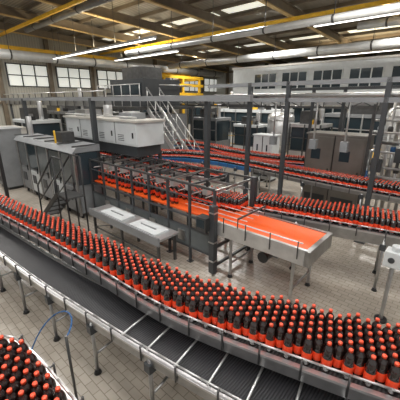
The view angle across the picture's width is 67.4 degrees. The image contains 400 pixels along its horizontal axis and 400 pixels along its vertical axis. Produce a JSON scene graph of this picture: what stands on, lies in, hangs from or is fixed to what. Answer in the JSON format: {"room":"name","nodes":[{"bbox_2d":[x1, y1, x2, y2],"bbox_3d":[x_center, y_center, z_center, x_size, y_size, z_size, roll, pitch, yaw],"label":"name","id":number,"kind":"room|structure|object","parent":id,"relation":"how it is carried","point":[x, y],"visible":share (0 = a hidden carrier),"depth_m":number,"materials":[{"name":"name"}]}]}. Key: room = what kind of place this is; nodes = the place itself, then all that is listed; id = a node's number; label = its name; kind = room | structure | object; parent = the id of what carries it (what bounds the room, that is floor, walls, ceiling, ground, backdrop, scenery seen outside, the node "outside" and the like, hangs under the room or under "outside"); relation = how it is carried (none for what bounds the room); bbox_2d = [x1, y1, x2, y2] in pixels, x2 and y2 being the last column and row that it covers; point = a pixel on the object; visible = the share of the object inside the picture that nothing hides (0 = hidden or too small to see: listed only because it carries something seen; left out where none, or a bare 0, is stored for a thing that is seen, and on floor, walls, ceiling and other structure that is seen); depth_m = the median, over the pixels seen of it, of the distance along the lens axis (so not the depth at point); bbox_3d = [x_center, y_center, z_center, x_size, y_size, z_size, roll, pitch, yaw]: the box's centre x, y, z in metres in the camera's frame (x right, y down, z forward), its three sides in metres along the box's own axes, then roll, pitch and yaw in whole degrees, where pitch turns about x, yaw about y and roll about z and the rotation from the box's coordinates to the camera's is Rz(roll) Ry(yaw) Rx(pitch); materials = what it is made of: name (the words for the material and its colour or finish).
{"room":"processing plant","nodes":[
{"label":"processing plant","id":0,"kind":"room"},
{"bbox_2d":[0,31,215,125],"bbox_3d":[-12.759,-10.753,27.515,0.300,9.605,44.688,16,24,39],"label":"wall","id":1,"kind":"structure","parent":0,"point":[14,39],"depth_m":26.42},
{"bbox_2d":[4,62,49,87],"bbox_3d":[-14.457,-10.491,25.314,0.090,1.800,3.299,16,24,39],"label":"window","id":2,"kind":"structure","parent":1,"relation":"in","point":[18,74],"depth_m":25.21,"materials":[{"name":"white glass"}]},
{"bbox_2d":[55,66,90,88],"bbox_3d":[-11.777,-11.429,28.130,0.090,1.800,3.299,16,24,39],"label":"window","id":3,"kind":"structure","parent":1,"relation":"in","point":[67,77],"depth_m":28.04,"materials":[{"name":"white glass"}]},
{"bbox_2d":[96,69,121,88],"bbox_3d":[-9.097,-12.367,30.945,0.090,1.800,3.299,16,24,39],"label":"window","id":4,"kind":"structure","parent":1,"relation":"in","point":[104,77],"depth_m":30.48,"materials":[{"name":"white glass"}]},
{"bbox_2d":[184,81,197,91],"bbox_3d":[-1.057,-15.182,39.393,0.090,1.800,3.299,16,24,39],"label":"window","id":5,"kind":"structure","parent":1,"relation":"in","point":[190,89],"depth_m":39.50,"materials":[{"name":"white glass"}]},
{"bbox_2d":[204,78,216,91],"bbox_3d":[1.623,-16.121,42.208,0.090,1.800,3.299,16,24,39],"label":"window","id":6,"kind":"structure","parent":1,"relation":"in","point":[207,81],"depth_m":41.81,"materials":[{"name":"white glass"}]},
{"bbox_2d":[0,126,399,399],"bbox_3d":[3.332,-1.572,15.473,43.388,0.200,44.988,16,24,39],"label":"floor","id":7,"kind":"structure","parent":0,"point":[342,278],"depth_m":5.45,"materials":[{"name":"tile"}]},
{"bbox_2d":[0,153,19,234],"bbox_3d":[-5.447,-0.483,7.934,2.084,2.500,0.200,16,24,39],"label":"support post","id":8,"kind":"object","parent":7,"relation":"on","point":[2,172],"visible":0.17,"depth_m":7.24,"materials":[{"name":"black metal"}]},
{"bbox_2d":[0,126,23,189],"bbox_3d":[-7.471,-1.664,11.795,1.060,2.300,0.880,16,24,39],"label":"tall cabinet","id":9,"kind":"object","parent":7,"relation":"on","point":[8,149],"visible":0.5,"depth_m":11.39,"materials":[{"name":"grey metal"}]},
{"bbox_2d":[0,125,26,133],"bbox_3d":[-8.648,-2.313,13.978,1.660,2.150,0.880,16,24,39],"label":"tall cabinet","id":10,"kind":"object","parent":7,"relation":"on","point":[23,130],"visible":0.02,"depth_m":13.43,"materials":[{"name":"grey metal"}]},
{"bbox_2d":[12,101,62,135],"bbox_3d":[-9.049,-3.831,16.778,2.669,3.260,1.570,16,24,39],"label":"machine","id":11,"kind":"object","parent":7,"relation":"on","point":[41,123],"visible":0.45,"depth_m":16.02,"materials":[{"name":"grey metal"}]},
{"bbox_2d":[3,334,83,399],"bbox_3d":[-0.670,2.388,1.359,4.112,1.210,1.468,15,24,39],"label":"conveyor","id":12,"kind":"object","parent":7,"relation":"on","point":[53,373],"visible":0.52,"depth_m":2.47,"materials":[{"name":"metal"}]},
{"bbox_2d":[0,335,66,399],"bbox_3d":[-0.667,1.787,1.131,4.097,0.295,1.267,15,24,39],"label":"bottles","id":13,"kind":"object","parent":12,"relation":"on","point":[22,376],"visible":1,"depth_m":2.23},
{"bbox_2d":[31,310,77,399],"bbox_3d":[-1.733,1.770,3.557,0.736,0.993,0.396,4,19,11],"label":"air hose","id":14,"kind":"object","parent":7,"relation":"on","point":[65,336],"visible":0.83,"depth_m":3.35,"materials":[{"name":"paint"}]},
{"bbox_2d":[13,116,101,217],"bbox_3d":[-4.855,-1.296,9.978,4.549,2.750,0.845,16,24,39],"label":"machine","id":15,"kind":"object","parent":7,"relation":"on","point":[34,150],"visible":0.82,"depth_m":9.05,"materials":[{"name":"grey paint"}]},
{"bbox_2d":[3,90,111,166],"bbox_3d":[-9.447,-4.761,18.834,14.036,3.725,0.450,16,24,39],"label":"conveyor","id":16,"kind":"object","parent":7,"relation":"on","point":[78,104],"visible":0.49,"depth_m":16.69,"materials":[{"name":"metal"}]},
{"bbox_2d":[37,154,89,232],"bbox_3d":[-3.758,-0.253,8.000,1.906,2.022,0.494,16,24,39],"label":"steps","id":17,"kind":"structure","parent":7,"relation":"on","point":[59,200],"depth_m":7.72,"materials":[{"name":"metal"}]},
{"bbox_2d":[47,88,88,130],"bbox_3d":[-9.104,-5.856,21.621,4.569,4.040,3.069,16,24,39],"label":"machine","id":18,"kind":"object","parent":7,"relation":"on","point":[53,111],"visible":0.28,"depth_m":20.14,"materials":[{"name":"grey paint"}]},
{"bbox_2d":[63,105,165,212],"bbox_3d":[-2.913,-1.505,9.974,4.249,3.150,1.050,16,24,39],"label":"housing","id":19,"kind":"object","parent":7,"relation":"on","point":[133,134],"visible":0.75,"depth_m":8.74,"materials":[{"name":"grey paint"}]},
{"bbox_2d":[96,101,139,114],"bbox_3d":[-5.418,-5.014,19.600,1.970,3.720,2.769,16,24,39],"label":"machine","id":20,"kind":"object","parent":7,"relation":"on","point":[114,110],"visible":0.03,"depth_m":19.19,"materials":[{"name":"metal"}]},
{"bbox_2d":[89,204,178,261],"bbox_3d":[-1.632,0.743,7.069,2.699,0.720,0.580,16,24,39],"label":"platform","id":21,"kind":"object","parent":7,"relation":"on","point":[151,232],"visible":0.94,"depth_m":6.71,"materials":[{"name":"metal"}]},
{"bbox_2d":[107,93,166,112],"bbox_3d":[-6.047,-7.912,27.255,5.069,4.380,4.069,16,24,39],"label":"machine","id":22,"kind":"object","parent":7,"relation":"on","point":[165,111],"visible":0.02,"depth_m":25.97,"materials":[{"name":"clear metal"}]},
{"bbox_2d":[97,66,193,161],"bbox_3d":[-2.922,-4.584,16.446,3.799,4.900,3.599,16,24,39],"label":"mezzanine","id":23,"kind":"object","parent":7,"relation":"on","point":[135,80],"visible":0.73,"depth_m":15.39,"materials":[{"name":"metal"}]},
{"bbox_2d":[101,154,225,183],"bbox_3d":[-2.519,-0.987,11.487,8.234,1.210,0.755,15,24,38],"label":"conveyor","id":24,"kind":"object","parent":7,"relation":"on","point":[223,179],"visible":0.12,"depth_m":9.78,"materials":[{"name":"metal"}]},
{"bbox_2d":[100,150,148,164],"label":"bottles","id":25,"kind":"object","parent":24,"relation":"on","point":[102,152],"depth_m":11.59},
{"bbox_2d":[153,157,203,175],"label":"bottles","id":26,"kind":"object","parent":24,"relation":"on","point":[172,166],"depth_m":9.49},
{"bbox_2d":[210,165,222,177],"label":"bottles","id":27,"kind":"object","parent":24,"relation":"on","point":[219,168],"depth_m":8.92},
{"bbox_2d":[0,224,348,399],"bbox_3d":[-1.899,1.483,4.533,10.108,0.920,0.880,12,22,33],"label":"conveyor","id":28,"kind":"object","parent":7,"relation":"on","point":[211,373],"visible":0.74,"depth_m":3.31,"materials":[{"name":"black plastic"}]},
{"bbox_2d":[146,87,203,165],"bbox_3d":[-1.144,-3.109,13.683,2.961,3.888,0.810,16,24,39],"label":"metal staircase","id":29,"kind":"structure","parent":7,"relation":"on","point":[183,145],"depth_m":13.79,"materials":[{"name":"metal"}]},
{"bbox_2d":[106,155,250,191],"bbox_3d":[-1.156,-1.263,12.316,7.399,1.210,1.238,9,20,25],"label":"conveyor","id":30,"kind":"object","parent":7,"relation":"on","point":[236,167],"visible":0.23,"depth_m":11.29,"materials":[{"name":"metal"}]},
{"bbox_2d":[162,73,202,112],"bbox_3d":[-3.844,-10.889,33.466,4.109,6.100,8.098,16,24,39],"label":"gantry crane","id":31,"kind":"object","parent":7,"relation":"on","point":[183,78],"visible":0.31,"depth_m":33.05,"materials":[{"name":"paint"}]},
{"bbox_2d":[0,38,376,125],"bbox_3d":[3.342,-10.559,27.403,61.929,9.308,33.301,0,18,0],"label":"columns","id":32,"kind":"structure","parent":7,"relation":"on","point":[45,41],"depth_m":26.56,"materials":[{"name":"metal"}]},
{"bbox_2d":[0,44,116,59],"bbox_3d":[-16.756,-10.896,21.191,1.150,0.575,24.493,16,24,39],"label":"beam","id":33,"kind":"structure","parent":32,"relation":"attached to","point":[1,46],"depth_m":24.86,"materials":[{"name":"yellow metal"}]},
{"bbox_2d":[0,77,399,243],"bbox_3d":[-1.984,-2.905,13.226,26.993,3.750,8.163,16,24,39],"label":"support frame","id":34,"kind":"object","parent":7,"relation":"on","point":[389,96],"visible":0.74,"depth_m":7.65,"materials":[{"name":"grey paint"}]},
{"bbox_2d":[0,213,399,399],"bbox_3d":[-1.739,1.236,4.814,10.882,1.210,1.117,11,22,31],"label":"conveyor","id":35,"kind":"object","parent":7,"relation":"on","point":[332,382],"visible":0.47,"depth_m":2.89,"materials":[{"name":"metal"}]},
{"bbox_2d":[0,193,399,395],"bbox_3d":[-1.757,0.628,4.607,10.830,0.295,0.961,11,22,31],"label":"bottles","id":36,"kind":"object","parent":35,"relation":"on","point":[348,345],"visible":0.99,"depth_m":2.93},
{"bbox_2d":[187,91,232,136],"bbox_3d":[1.737,-7.755,27.353,4.569,4.020,3.569,16,24,39],"label":"machine","id":37,"kind":"object","parent":7,"relation":"on","point":[196,108],"visible":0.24,"depth_m":26.80,"materials":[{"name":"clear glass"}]},
{"bbox_2d":[88,154,332,305],"bbox_3d":[-0.383,0.127,7.009,6.488,1.928,1.600,16,24,39],"label":"conveyor","id":38,"kind":"object","parent":7,"relation":"on","point":[296,243],"visible":0.89,"depth_m":6.02,"materials":[{"name":"metal"}]},
{"bbox_2d":[98,166,248,211],"bbox_3d":[-0.936,-0.349,7.541,4.567,0.295,1.004,16,24,39],"label":"bottles","id":39,"kind":"object","parent":38,"relation":"on","point":[234,200],"visible":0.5,"depth_m":6.91},
{"bbox_2d":[194,104,230,146],"bbox_3d":[0.693,-4.359,18.617,1.970,3.100,1.470,16,24,39],"label":"machine","id":40,"kind":"object","parent":7,"relation":"on","point":[220,133],"visible":0.54,"depth_m":18.11,"materials":[{"name":"grey paint"}]},
{"bbox_2d":[174,143,303,189],"bbox_3d":[1.160,-1.560,13.206,1.027,1.210,7.311,-17,25,-41],"label":"conveyor","id":41,"kind":"object","parent":7,"relation":"on","point":[189,148],"visible":0.21,"depth_m":12.77,"materials":[{"name":"metal"}]},
{"bbox_2d":[176,139,203,149],"label":"bottles","id":42,"kind":"object","parent":41,"relation":"on","point":[201,144],"depth_m":14.51},
{"bbox_2d":[210,143,244,155],"label":"bottles","id":43,"kind":"object","parent":41,"relation":"on","point":[230,150],"depth_m":12.64},
{"bbox_2d":[250,150,279,162],"label":"bottles","id":44,"kind":"object","parent":41,"relation":"on","point":[275,157],"depth_m":11.27},
{"bbox_2d":[285,154,304,165],"label":"bottles","id":45,"kind":"object","parent":41,"relation":"on","point":[296,159],"depth_m":10.69},
{"bbox_2d":[232,112,266,150],"bbox_3d":[2.886,-3.707,17.386,1.670,2.640,1.170,16,24,39],"label":"machine","id":46,"kind":"object","parent":7,"relation":"on","point":[239,138],"visible":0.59,"depth_m":17.02,"materials":[{"name":"grey metal"}]},
{"bbox_2d":[221,104,293,145],"bbox_3d":[3.659,-5.546,21.291,5.069,3.660,2.569,16,24,39],"label":"machine","id":47,"kind":"object","parent":7,"relation":"on","point":[235,113],"visible":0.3,"depth_m":20.29,"materials":[{"name":"white metal"}]},
{"bbox_2d":[251,133,280,181],"bbox_3d":[2.778,-1.809,12.782,0.960,1.950,0.680,16,24,39],"label":"tall cabinet","id":48,"kind":"object","parent":7,"relation":"on","point":[260,140],"visible":0.48,"depth_m":12.43,"materials":[{"name":"white metal"}]},
{"bbox_2d":[180,97,379,142],"bbox_3d":[-0.955,-4.557,18.593,21.034,3.490,0.510,16,24,39],"label":"conveyor","id":49,"kind":"object","parent":7,"relation":"on","point":[182,103],"visible":0.21,"depth_m":13.39,"materials":[{"name":"metal"}]},
{"bbox_2d":[267,105,296,152],"bbox_3d":[4.382,-3.623,16.487,1.437,3.050,1.437,0,18,0],"label":"tank","id":50,"kind":"object","parent":7,"relation":"on","point":[279,115],"visible":0.46,"depth_m":15.83,"materials":[{"name":"metal"}]},
{"bbox_2d":[287,105,332,156],"bbox_3d":[5.520,-3.201,15.047,1.570,3.160,1.570,16,24,39],"label":"machine","id":51,"kind":"object","parent":7,"relation":"on","point":[298,137],"visible":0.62,"depth_m":14.63,"materials":[{"name":"metal"}]},
{"bbox_2d":[232,54,399,122],"bbox_3d":[15.909,-7.573,23.438,27.393,6.150,8.098,16,24,39],"label":"office block","id":52,"kind":"object","parent":7,"relation":"on","point":[387,65],"visible":0.38,"depth_m":23.45,"materials":[{"name":"grey paint"}]},
{"bbox_2d":[251,165,399,207],"bbox_3d":[4.435,0.201,7.923,0.848,1.210,7.440,-17,25,-42],"label":"conveyor","id":53,"kind":"object","parent":7,"relation":"on","point":[302,182],"visible":0.48,"depth_m":8.28,"materials":[{"name":"metal"}]},
{"bbox_2d":[153,149,203,159],"label":"bottles","id":54,"kind":"object","parent":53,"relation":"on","point":[176,153],"depth_m":11.95},
{"bbox_2d":[210,151,244,165],"label":"bottles","id":55,"kind":"object","parent":53,"relation":"on","point":[236,158],"depth_m":10.97},
{"bbox_2d":[249,157,279,173],"label":"bottles","id":56,"kind":"object","parent":53,"relation":"on","point":[262,163],"depth_m":9.84},
{"bbox_2d":[284,163,368,191],"label":"bottles","id":57,"kind":"object","parent":53,"relation":"on","point":[362,182],"depth_m":8.27},
{"bbox_2d":[373,179,399,197],"label":"bottles","id":58,"kind":"object","parent":53,"relation":"on","point":[379,185],"depth_m":7.29},
{"bbox_2d":[254,207,399,291],"bbox_3d":[3.992,1.108,5.199,6.341,1.210,0.806,11,21,29],"label":"conveyor","id":59,"kind":"object","parent":7,"relation":"on","point":[383,240],"visible":0.46,"depth_m":5.42,"materials":[{"name":"metal"}]},
{"bbox_2d":[254,192,399,235],"bbox_3d":[3.995,0.504,4.981,6.331,0.295,0.630,11,21,29],"label":"bottles","id":60,"kind":"object","parent":59,"relation":"on","point":[365,217],"visible":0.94,"depth_m":5.63},
{"bbox_2d":[302,130,376,208],"bbox_3d":[4.263,-0.915,9.467,1.760,2.350,0.880,16,24,39],"label":"tall cabinet","id":61,"kind":"object","parent":7,"relation":"on","point":[327,157],"visible":0.6,"depth_m":9.03,"materials":[{"name":"metal"}]},
{"bbox_2d":[323,103,393,161],"bbox_3d":[9.427,-3.745,16.046,5.069,3.560,2.070,16,24,39],"label":"machine","id":62,"kind":"object","parent":7,"relation":"on","point":[360,119],"visible":0.19,"depth_m":15.65,"materials":[{"name":"grey paint"}]},
{"bbox_2d":[356,103,399,213],"bbox_3d":[6.907,-0.749,7.105,5.099,3.528,1.980,16,24,39],"label":"process pipework","id":63,"kind":"object","parent":7,"relation":"on","point":[394,157],"visible":0.75,"depth_m":8.01,"materials":[{"name":"metal"}]},
{"bbox_2d":[374,244,399,323],"bbox_3d":[2.889,1.295,4.496,0.360,1.300,0.240,16,24,39],"label":"control box","id":64,"kind":"object","parent":7,"relation":"on","point":[391,259],"visible":0.97,"depth_m":4.40,"materials":[{"name":"metal"}]},
{"bbox_2d":[379,106,399,176],"bbox_3d":[8.351,-2.467,12.385,1.437,3.450,1.437,0,18,0],"label":"process pipework","id":65,"kind":"object","parent":7,"relation":"on","point":[397,114],"visible":0.32,"depth_m":12.20,"materials":[{"name":"metal"}]},
{"bbox_2d":[0,0,399,65],"bbox_3d":[3.155,-9.427,12.491,42.790,2.431,40.329,16,24,39],"label":"roof","id":66,"kind":"structure","parent":0,"point":[66,6],"depth_m":20.14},
{"bbox_2d":[24,0,113,32],"bbox_3d":[-6.661,-10.653,16.349,15.196,0.865,0.389,16,24,39],"label":"ventilation duct","id":67,"kind":"object","parent":66,"relation":"hanging from","point":[90,4],"visible":0.91,"depth_m":17.05,"materials":[{"name":"grey metal"}]},
{"bbox_2d":[0,18,223,76],"bbox_3d":[-9.242,-13.108,25.726,0.713,3.118,35.991,16,24,39],"label":"ventilation duct","id":68,"kind":"object","parent":66,"relation":"hanging from","point":[9,54],"visible":0.81,"depth_m":25.36,"materials":[{"name":"metal"}]},
{"bbox_2d":[114,36,178,60],"bbox_3d":[-4.527,-12.264,23.649,7.998,1.798,0.240,16,24,39],"label":"strip light","id":69,"kind":"object","parent":66,"relation":"hanging from","point":[168,51],"visible":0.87,"depth_m":23.44,"materials":[{"name":"grey paint"}]},
{"bbox_2d":[125,0,399,55],"bbox_3d":[4.320,-8.698,13.151,25.993,2.134,0.346,16,24,39],"label":"ventilation duct","id":70,"kind":"object","parent":66,"relation":"hanging from","point":[395,7],"visible":0.96,"depth_m":13.77,"materials":[{"name":"metal"}]},
{"bbox_2d":[307,35,399,57],"bbox_3d":[12.154,-11.797,22.836,7.998,1.225,0.240,16,24,39],"label":"strip light","id":71,"kind":"object","parent":66,"relation":"hanging from","point":[392,49],"visible":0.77,"depth_m":23.03,"materials":[{"name":"grey paint"}]},
{"bbox_2d":[314,0,399,26],"bbox_3d":[10.777,-8.908,12.757,11.997,1.116,0.240,16,24,39],"label":"strip light","id":72,"kind":"object","parent":66,"relation":"hanging from","point":[338,0],"visible":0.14,"depth_m":15.26,"materials":[{"name":"grey paint"}]},
{"bbox_2d":[357,16,399,30],"bbox_3d":[13.807,-8.398,11.747,13.996,1.338,0.432,16,24,39],"label":"ventilation duct","id":73,"kind":"object","parent":66,"relation":"hanging from","point":[392,21],"visible":0.92,"depth_m":15.56,"materials":[{"name":"metal"}]},
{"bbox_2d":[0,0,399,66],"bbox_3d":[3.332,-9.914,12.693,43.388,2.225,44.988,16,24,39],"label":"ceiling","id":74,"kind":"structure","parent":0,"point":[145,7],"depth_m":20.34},
{"bbox_2d":[52,0,156,58],"bbox_3d":[-6.742,-10.611,18.783,11.997,2.336,0.240,16,24,39],"label":"strip light","id":75,"kind":"object","parent":74,"relation":"hanging from","point":[149,38],"visible":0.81,"depth_m":17.82,"materials":[{"name":"grey paint"}]},
{"bbox_2d":[0,0,399,72],"bbox_3d":[2.501,-9.675,13.847,55.985,2.488,56.499,0,18,0],"label":"rafters","id":76,"kind":"object","parent":74,"relation":"attached to","point":[283,7],"depth_m":21.19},
{"bbox_2d":[103,1,399,55],"bbox_3d":[3.550,-10.351,14.611,35.291,1.001,21.795,16,24,39],"label":"strips","id":77,"kind":"object","parent":74,"relation":"attached to","point":[257,3],"visible":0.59,"depth_m":20.85,"materials":[{"name":"white plastic"}]},
{"bbox_2d":[168,30,399,68],"bbox_3d":[8.361,-11.090,21.002,30.992,1.767,0.626,16,24,40],"label":"ventilation duct","id":78,"kind":"object","parent":74,"relation":"hanging from","point":[373,44],"visible":0.93,"depth_m":21.94,"materials":[{"name":"metal"}]},
{"bbox_2d":[216,52,399,93],"bbox_3d":[18.306,-10.512,29.974,43.388,7.594,0.300,16,24,39],"label":"wall","id":79,"kind":"structure","parent":0,"point":[220,80],"depth_m":40.40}
]}

